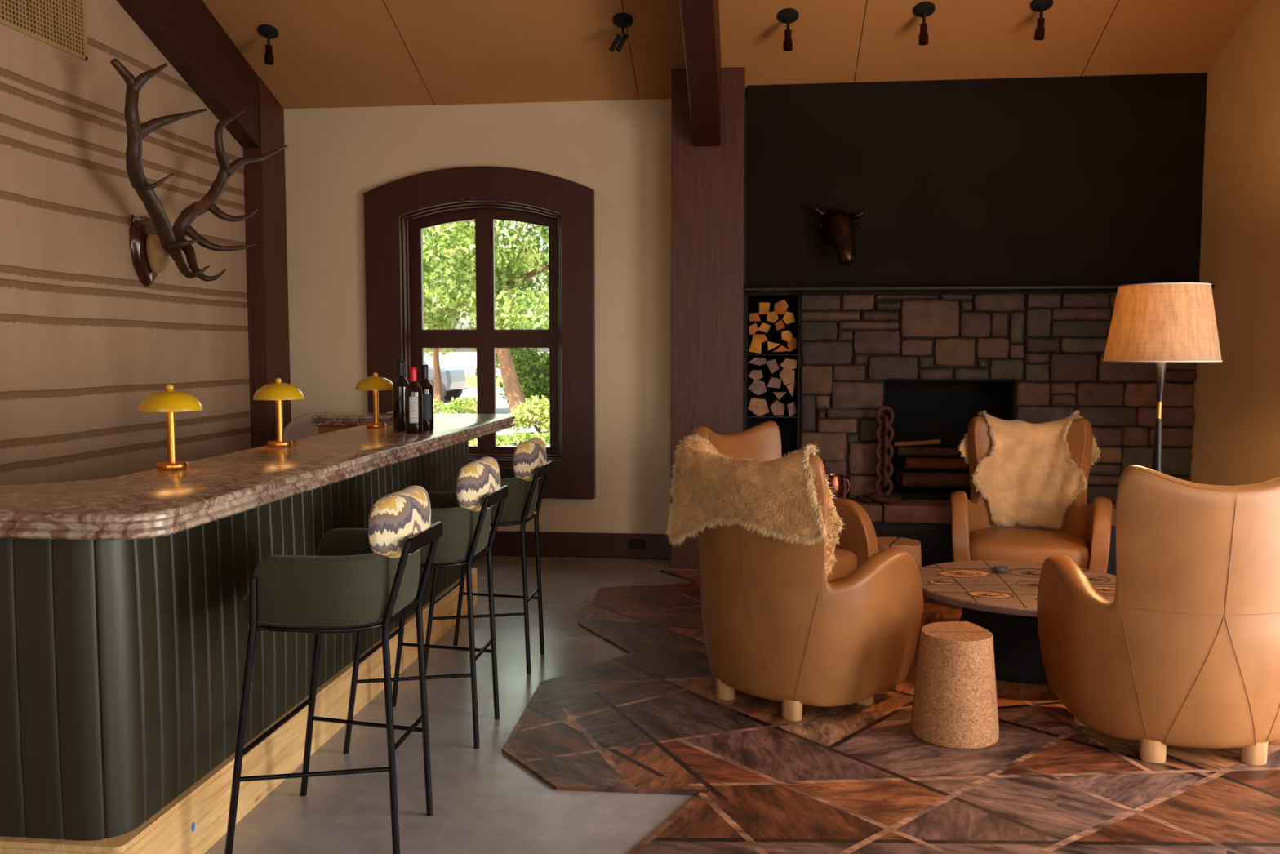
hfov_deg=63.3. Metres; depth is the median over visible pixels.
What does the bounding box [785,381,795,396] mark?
log
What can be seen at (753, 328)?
log
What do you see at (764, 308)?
log
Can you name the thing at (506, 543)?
baseboard
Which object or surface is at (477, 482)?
backrest cushion
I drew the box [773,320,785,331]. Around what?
log
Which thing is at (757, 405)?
log
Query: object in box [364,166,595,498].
window
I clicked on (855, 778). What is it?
rug
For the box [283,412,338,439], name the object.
upholstered chair
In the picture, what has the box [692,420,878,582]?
wingback armchair
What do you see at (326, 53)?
ceiling
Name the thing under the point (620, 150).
wall
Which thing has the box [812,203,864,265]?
head sculpture
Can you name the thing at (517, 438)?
ground cover
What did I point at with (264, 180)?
wooden post
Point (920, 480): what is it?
log
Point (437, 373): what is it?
tree
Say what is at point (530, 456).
backrest cushion
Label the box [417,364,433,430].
wine bottle
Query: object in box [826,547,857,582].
seat cushion
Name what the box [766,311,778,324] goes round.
log
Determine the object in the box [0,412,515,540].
countertop
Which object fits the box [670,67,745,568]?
wooden post
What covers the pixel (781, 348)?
log
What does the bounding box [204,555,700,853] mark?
floor
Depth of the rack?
7.50 m
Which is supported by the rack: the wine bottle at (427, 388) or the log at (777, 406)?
the log at (777, 406)
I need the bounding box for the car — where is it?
[424,360,466,399]
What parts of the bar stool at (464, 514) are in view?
leg, leg, seat, leg, leg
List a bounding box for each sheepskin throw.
[665,432,846,579]
[956,409,1101,529]
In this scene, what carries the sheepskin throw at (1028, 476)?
on the wingback armchair at (1084, 535)
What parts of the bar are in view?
return panel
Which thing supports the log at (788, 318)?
on the log at (779, 326)
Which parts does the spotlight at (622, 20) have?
stem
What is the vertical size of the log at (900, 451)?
0.068 m
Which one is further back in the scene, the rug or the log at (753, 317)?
the log at (753, 317)
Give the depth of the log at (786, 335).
7.03 m
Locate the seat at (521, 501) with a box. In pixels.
[441,466,537,522]
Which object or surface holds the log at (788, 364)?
on the log at (787, 376)
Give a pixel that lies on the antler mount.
(153, 242)
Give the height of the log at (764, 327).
0.070 m
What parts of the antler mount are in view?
skull plate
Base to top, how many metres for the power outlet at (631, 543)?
0.060 m
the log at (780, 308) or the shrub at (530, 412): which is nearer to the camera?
the log at (780, 308)
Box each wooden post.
[243,76,291,448]
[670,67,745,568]
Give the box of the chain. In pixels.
[858,405,902,503]
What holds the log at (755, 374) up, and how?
on the log at (757, 387)
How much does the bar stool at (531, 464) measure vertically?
1.051 m
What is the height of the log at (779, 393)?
0.054 m
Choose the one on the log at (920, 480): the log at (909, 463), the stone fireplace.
the log at (909, 463)
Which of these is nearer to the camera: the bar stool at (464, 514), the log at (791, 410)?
the bar stool at (464, 514)
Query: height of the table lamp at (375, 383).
0.276 m
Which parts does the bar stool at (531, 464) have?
leg, leg, seat, leg, leg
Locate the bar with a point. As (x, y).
(122, 662)
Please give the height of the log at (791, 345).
0.113 m
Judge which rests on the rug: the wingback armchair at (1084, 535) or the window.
the wingback armchair at (1084, 535)
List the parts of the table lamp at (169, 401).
lamp shade, stem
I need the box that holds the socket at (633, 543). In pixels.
[631,541,641,546]
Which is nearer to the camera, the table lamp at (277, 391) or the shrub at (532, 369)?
the table lamp at (277, 391)
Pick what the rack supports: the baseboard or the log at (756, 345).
the log at (756, 345)
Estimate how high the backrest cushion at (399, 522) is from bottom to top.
0.187 m
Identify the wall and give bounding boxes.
[0,0,251,484]
[283,97,747,533]
[746,72,1207,293]
[1190,0,1279,485]
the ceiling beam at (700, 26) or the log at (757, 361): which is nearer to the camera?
the ceiling beam at (700, 26)
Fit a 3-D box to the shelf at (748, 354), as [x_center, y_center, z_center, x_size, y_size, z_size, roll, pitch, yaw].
[0.922,-0.506,7.247,0.338,0.006,0.537,0,4,6]
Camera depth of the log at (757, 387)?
7.07 m
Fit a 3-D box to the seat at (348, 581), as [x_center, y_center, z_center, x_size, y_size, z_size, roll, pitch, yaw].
[-0.867,0.435,3.066,0.388,0.196,0.488,0,4,6]
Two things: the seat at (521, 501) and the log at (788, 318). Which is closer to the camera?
the seat at (521, 501)
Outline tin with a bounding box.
[992,565,1008,573]
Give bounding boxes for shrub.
[433,396,477,413]
[433,400,466,413]
[495,347,549,420]
[507,394,550,432]
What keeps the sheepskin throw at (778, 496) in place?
on the wingback armchair at (775, 627)
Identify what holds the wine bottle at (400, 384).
on the countertop
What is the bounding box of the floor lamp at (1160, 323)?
[1102,282,1222,472]
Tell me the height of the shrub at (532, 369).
1.859 m
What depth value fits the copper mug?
6.77 m
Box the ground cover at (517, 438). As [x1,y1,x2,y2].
[468,430,550,445]
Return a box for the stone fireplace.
[798,290,1196,575]
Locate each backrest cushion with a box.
[368,485,431,558]
[456,456,500,511]
[513,437,546,481]
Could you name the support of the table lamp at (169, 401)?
on the countertop
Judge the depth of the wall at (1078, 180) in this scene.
6.75 m
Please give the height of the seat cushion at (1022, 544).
0.151 m
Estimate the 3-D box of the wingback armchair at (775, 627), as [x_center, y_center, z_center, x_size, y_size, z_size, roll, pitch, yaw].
[0.635,0.600,4.323,0.756,1.050,0.842,-4,6,-45]
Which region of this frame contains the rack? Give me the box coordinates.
[745,292,799,457]
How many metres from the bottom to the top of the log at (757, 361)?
0.057 m
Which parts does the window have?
moulding, moulding, sash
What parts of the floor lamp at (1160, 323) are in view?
stem, stem, lamp shade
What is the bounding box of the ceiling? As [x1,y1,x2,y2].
[202,0,1257,109]
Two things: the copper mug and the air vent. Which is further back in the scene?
the copper mug
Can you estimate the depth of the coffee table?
4.62 m
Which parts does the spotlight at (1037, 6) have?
stem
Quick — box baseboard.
[475,530,670,559]
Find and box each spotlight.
[257,24,278,65]
[608,13,633,52]
[777,8,798,51]
[913,1,935,45]
[1030,0,1053,40]
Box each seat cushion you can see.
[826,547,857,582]
[968,528,1090,568]
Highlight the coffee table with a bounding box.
[918,560,1115,684]
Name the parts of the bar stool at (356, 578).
leg, seat, leg, leg, leg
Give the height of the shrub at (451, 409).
0.627 m
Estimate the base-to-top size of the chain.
0.636 m
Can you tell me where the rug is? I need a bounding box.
[502,569,1279,853]
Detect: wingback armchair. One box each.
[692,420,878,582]
[695,454,923,720]
[950,416,1112,573]
[1036,465,1279,764]
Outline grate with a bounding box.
[896,471,967,485]
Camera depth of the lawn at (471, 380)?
51.83 m
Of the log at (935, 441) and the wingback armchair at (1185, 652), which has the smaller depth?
the wingback armchair at (1185, 652)
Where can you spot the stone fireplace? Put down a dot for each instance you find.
(940, 360)
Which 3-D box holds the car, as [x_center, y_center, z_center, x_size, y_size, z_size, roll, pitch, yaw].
[-7.684,-1.630,31.379,4.530,1.729,1.960,0,4,6]
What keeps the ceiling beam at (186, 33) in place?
attached to the ceiling
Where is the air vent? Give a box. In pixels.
[0,0,88,61]
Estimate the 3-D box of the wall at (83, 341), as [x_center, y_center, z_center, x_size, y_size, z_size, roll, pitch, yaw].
[-3.362,-1.536,1.818,0.200,5.700,11.900,0,4,6]
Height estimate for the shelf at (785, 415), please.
0.006 m
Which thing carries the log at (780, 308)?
on the log at (788, 318)
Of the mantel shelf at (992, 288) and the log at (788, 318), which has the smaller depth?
the mantel shelf at (992, 288)
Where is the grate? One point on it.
(898, 473)
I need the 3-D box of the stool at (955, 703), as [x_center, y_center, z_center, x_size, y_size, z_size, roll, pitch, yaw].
[1.185,0.961,3.900,0.316,0.392,0.329,0,4,-2]
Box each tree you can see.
[422,219,549,425]
[423,237,548,402]
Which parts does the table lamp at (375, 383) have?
lamp shade, stem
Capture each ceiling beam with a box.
[116,0,259,148]
[679,0,720,146]
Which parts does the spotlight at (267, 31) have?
stem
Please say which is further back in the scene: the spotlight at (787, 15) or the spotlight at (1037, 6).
the spotlight at (787, 15)
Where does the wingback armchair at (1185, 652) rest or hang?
on the rug
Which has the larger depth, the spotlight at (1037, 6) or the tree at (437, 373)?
the tree at (437, 373)
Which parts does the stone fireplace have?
fire sill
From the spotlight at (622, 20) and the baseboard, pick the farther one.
the baseboard
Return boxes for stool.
[224,485,442,853]
[342,456,508,753]
[424,437,552,675]
[876,536,924,613]
[910,621,999,749]
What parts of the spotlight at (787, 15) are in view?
stem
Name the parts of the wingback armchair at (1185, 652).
leg, leg, leg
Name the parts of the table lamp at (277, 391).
lamp shade, stem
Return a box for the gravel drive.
[424,351,550,447]
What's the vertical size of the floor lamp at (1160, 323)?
1.717 m
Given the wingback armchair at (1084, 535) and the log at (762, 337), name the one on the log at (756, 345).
the log at (762, 337)
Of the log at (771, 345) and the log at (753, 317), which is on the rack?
the log at (771, 345)
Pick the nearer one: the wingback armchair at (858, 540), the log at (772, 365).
the wingback armchair at (858, 540)
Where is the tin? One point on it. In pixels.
(996, 569)
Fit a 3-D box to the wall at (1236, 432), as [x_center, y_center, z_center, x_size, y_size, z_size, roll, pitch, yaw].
[3.051,-1.486,1.122,0.120,5.700,11.900,0,4,6]
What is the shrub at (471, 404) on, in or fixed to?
on the gravel drive
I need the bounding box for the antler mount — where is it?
[110,57,287,287]
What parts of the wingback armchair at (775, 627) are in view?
leg, leg, leg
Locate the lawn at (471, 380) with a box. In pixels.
[464,375,503,386]
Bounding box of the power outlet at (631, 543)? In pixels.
[627,539,644,547]
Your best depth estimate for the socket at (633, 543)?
7.26 m
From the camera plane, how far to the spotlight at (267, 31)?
6.51 m
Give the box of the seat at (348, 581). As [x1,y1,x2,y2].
[252,528,420,626]
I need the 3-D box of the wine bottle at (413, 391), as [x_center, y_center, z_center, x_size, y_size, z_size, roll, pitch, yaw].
[-1.058,-0.126,4.846,0.082,0.306,0.083,0,4,6]
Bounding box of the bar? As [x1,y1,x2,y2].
[0,426,477,853]
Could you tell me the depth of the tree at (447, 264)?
20.30 m
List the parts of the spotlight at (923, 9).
stem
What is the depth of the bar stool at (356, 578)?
2.89 m
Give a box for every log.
[747,368,763,380]
[747,379,766,395]
[747,395,769,415]
[748,337,761,353]
[748,356,767,365]
[749,312,760,322]
[749,323,758,335]
[751,333,768,342]
[758,322,770,333]
[759,302,769,315]
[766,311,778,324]
[766,341,779,351]
[766,358,779,373]
[766,376,782,388]
[768,397,784,414]
[772,345,789,351]
[772,390,786,399]
[773,299,788,315]
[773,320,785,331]
[777,367,794,384]
[778,358,796,370]
[780,329,792,342]
[782,311,795,325]
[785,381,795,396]
[786,336,796,351]
[786,399,796,416]
[893,439,941,446]
[895,446,959,456]
[899,472,970,488]
[903,457,968,470]
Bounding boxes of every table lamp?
[137,383,203,470]
[253,377,304,447]
[355,372,393,428]
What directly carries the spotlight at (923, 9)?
attached to the ceiling
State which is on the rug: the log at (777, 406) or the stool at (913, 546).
the stool at (913, 546)
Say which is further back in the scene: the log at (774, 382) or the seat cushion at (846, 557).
the log at (774, 382)
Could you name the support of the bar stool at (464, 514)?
on the floor
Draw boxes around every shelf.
[744,284,1214,293]
[746,412,797,417]
[747,354,798,355]
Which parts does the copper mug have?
handle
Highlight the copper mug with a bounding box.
[825,473,850,497]
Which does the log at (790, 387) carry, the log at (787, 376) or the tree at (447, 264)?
the log at (787, 376)
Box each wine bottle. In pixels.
[392,360,408,431]
[404,367,422,433]
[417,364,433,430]

